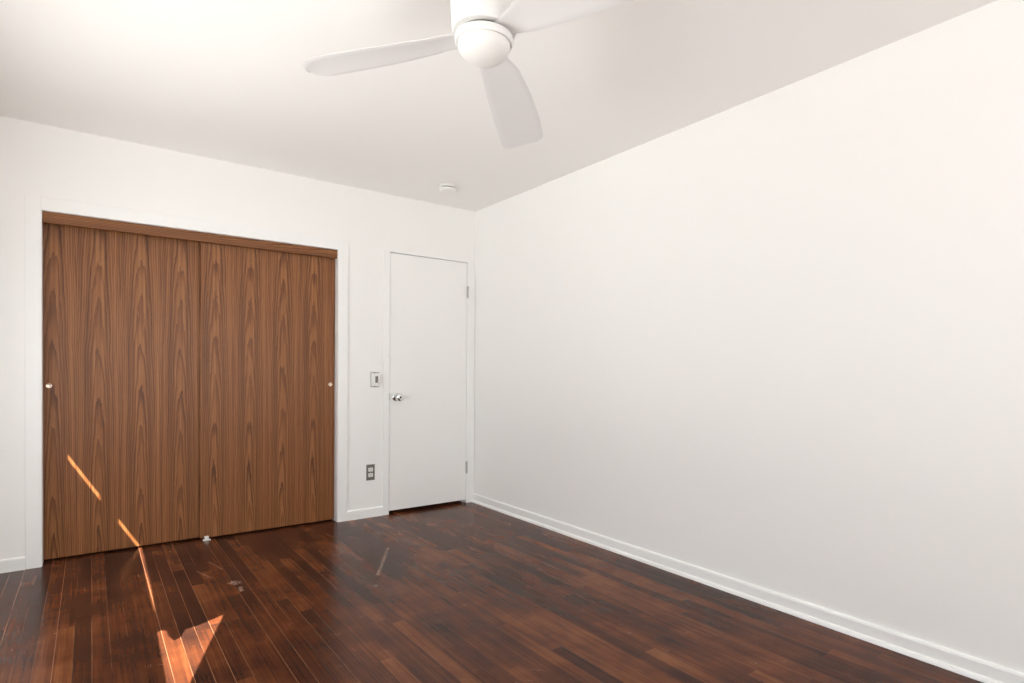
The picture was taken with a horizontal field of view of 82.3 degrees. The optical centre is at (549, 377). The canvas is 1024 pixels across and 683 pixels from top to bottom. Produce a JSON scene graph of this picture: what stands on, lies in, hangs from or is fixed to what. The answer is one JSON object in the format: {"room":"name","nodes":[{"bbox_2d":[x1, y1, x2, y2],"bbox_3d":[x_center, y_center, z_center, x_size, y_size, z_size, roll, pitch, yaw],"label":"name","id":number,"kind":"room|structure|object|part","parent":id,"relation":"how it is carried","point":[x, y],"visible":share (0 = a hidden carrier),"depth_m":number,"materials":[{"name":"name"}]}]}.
{"room":"empty bedroom","nodes":[
{"label":"empty bedroom","id":0,"kind":"room"},
{"bbox_2d":[0,116,474,559],"bbox_3d":[-1.964,-0.175,3.947,3.528,2.434,0.120,0,1,-38],"label":"wall","id":1,"kind":"structure","parent":0,"point":[36,159],"depth_m":3.69,"materials":[{"name":"white paint"}]},
{"bbox_2d":[0,556,24,572],"bbox_3d":[-3.040,1.007,3.038,0.470,0.071,0.013,0,1,-38],"label":"baseboard","id":2,"kind":"structure","parent":1,"relation":"attached to","point":[17,563],"depth_m":3.15,"materials":[{"name":"white paint"}]},
{"bbox_2d":[43,223,199,559],"bbox_3d":[-2.542,0.059,3.553,0.810,1.940,0.032,0,1,-38],"label":"sliding closet door","id":3,"kind":"structure","parent":1,"relation":"in","point":[121,310],"depth_m":3.50,"materials":[{"name":"brown wood"}]},
{"bbox_2d":[25,194,347,569],"bbox_3d":[-2.197,0.024,3.760,1.749,2.035,0.132,0,1,-38],"label":"trim","id":4,"kind":"structure","parent":1,"relation":"attached to","point":[34,205],"depth_m":3.25,"materials":[{"name":"white paint"}]},
{"bbox_2d":[42,211,336,258],"bbox_3d":[-2.171,-0.891,3.728,1.610,0.059,0.022,0,1,-38],"label":"fascia","id":5,"kind":"object","parent":1,"relation":"attached to","point":[47,217],"visible":1,"depth_m":3.62,"materials":[{"name":"brown wood"}]},
{"bbox_2d":[199,242,334,538],"bbox_3d":[-1.906,0.059,4.004,0.844,1.940,0.032,0,1,-38],"label":"sliding closet door","id":6,"kind":"structure","parent":1,"relation":"in","point":[267,318],"depth_m":3.97,"materials":[{"name":"brown wood"}]},
{"bbox_2d":[347,506,382,520],"bbox_3d":[-1.373,1.006,4.347,0.272,0.071,0.013,0,1,-38],"label":"baseboard","id":7,"kind":"structure","parent":1,"relation":"attached to","point":[373,511],"depth_m":4.34,"materials":[{"name":"white paint"}]},
{"bbox_2d":[366,464,374,480],"bbox_3d":[-1.340,0.706,4.371,0.064,0.118,0.008,0,1,-38],"label":"power outlet","id":8,"kind":"object","parent":1,"relation":"attached to","point":[370,469],"visible":1,"depth_m":4.37,"materials":[{"name":"metal"}]},
{"bbox_2d":[370,372,380,386],"bbox_3d":[-1.302,0.013,4.369,0.070,0.114,0.040,0,1,-38],"label":"light switch","id":9,"kind":"object","parent":1,"relation":"attached to","point":[375,378],"visible":1,"depth_m":4.37,"materials":[{"name":"plastic"}]},
{"bbox_2d":[389,253,468,510],"bbox_3d":[-0.940,0.032,4.642,0.684,1.967,0.126,0,1,-38],"label":"door","id":10,"kind":"structure","parent":1,"relation":"in","point":[428,465],"depth_m":4.64,"materials":[{"name":"white paint"}]},
{"bbox_3d":[-1.152,0.148,4.449,0.062,0.062,0.082,0,1,-38],"label":"knob","id":11,"kind":"part","parent":10,"relation":"part of","materials":[{"name":"silver metal"}]},
{"bbox_2d":[383,249,474,514],"bbox_3d":[-0.984,0.035,4.713,0.793,2.012,0.132,0,1,-38],"label":"trim","id":12,"kind":"structure","parent":1,"relation":"attached to","point":[470,328],"depth_m":4.86,"materials":[{"name":"white paint"}]},
{"bbox_2d":[0,501,982,682],"bbox_3d":[-0.260,1.129,1.779,3.528,0.100,7.329,0,1,-38],"label":"floor","id":13,"kind":"structure","parent":0,"point":[455,591],"depth_m":2.59,"materials":[{"name":"brown wood"}]},
{"bbox_2d":[203,536,210,540],"bbox_3d":[-2.201,1.029,3.752,0.042,0.026,0.032,0,1,-38],"label":"guide","id":14,"kind":"object","parent":13,"relation":"on","point":[206,538],"visible":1,"depth_m":3.75,"materials":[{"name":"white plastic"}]},
{"bbox_2d":[0,0,996,211],"bbox_3d":[-0.240,-1.415,1.752,3.528,0.120,7.329,0,1,-38],"label":"ceiling","id":15,"kind":"structure","parent":0,"point":[223,80],"depth_m":2.65,"materials":[{"name":"white paint"}]},
{"bbox_2d":[439,184,455,192],"bbox_3d":[-0.737,-1.364,4.224,0.121,0.042,0.121,0,1,-38],"label":"smoke detector","id":16,"kind":"object","parent":15,"relation":"attached to","point":[445,188],"visible":1,"depth_m":4.19,"materials":[{"name":"white plastic"}]},
{"bbox_2d":[302,0,634,148],"bbox_3d":[-0.112,-1.150,1.779,0.934,0.408,1.229,0,1,-38],"label":"ceiling fan","id":17,"kind":"object","parent":15,"relation":"hanging from","point":[484,31],"visible":1,"depth_m":1.78,"materials":[{"name":"white plastic"}]},
{"bbox_3d":[-0.537,-1.035,1.878,0.602,0.034,0.171,1,1,18],"label":"fan blade","id":18,"kind":"part","parent":17,"relation":"part of","materials":[{"name":"white plastic"}]},
{"bbox_3d":[-0.145,-1.003,2.138,0.173,0.042,0.644,1,-4,7],"label":"fan blade","id":19,"kind":"part","parent":17,"relation":"part of","materials":[{"name":"white plastic"}]},
{"bbox_3d":[0.098,-1.026,1.546,0.604,0.047,0.171,1,1,34],"label":"fan blade","id":20,"kind":"part","parent":17,"relation":"part of","materials":[{"name":"white plastic"}]},
{"bbox_2d":[474,0,1023,672],"bbox_3d":[1.383,-0.132,2.445,0.120,2.434,6.379,0,1,-38],"label":"wall","id":21,"kind":"structure","parent":0,"point":[774,340],"depth_m":2.63,"materials":[{"name":"white paint"}]},
{"bbox_2d":[471,493,1023,682],"bbox_3d":[1.283,1.048,2.454,0.027,0.071,6.247,0,1,-38],"label":"baseboard","id":22,"kind":"structure","parent":21,"relation":"attached to","point":[981,670],"depth_m":2.66,"materials":[{"name":"white paint"}]}
]}

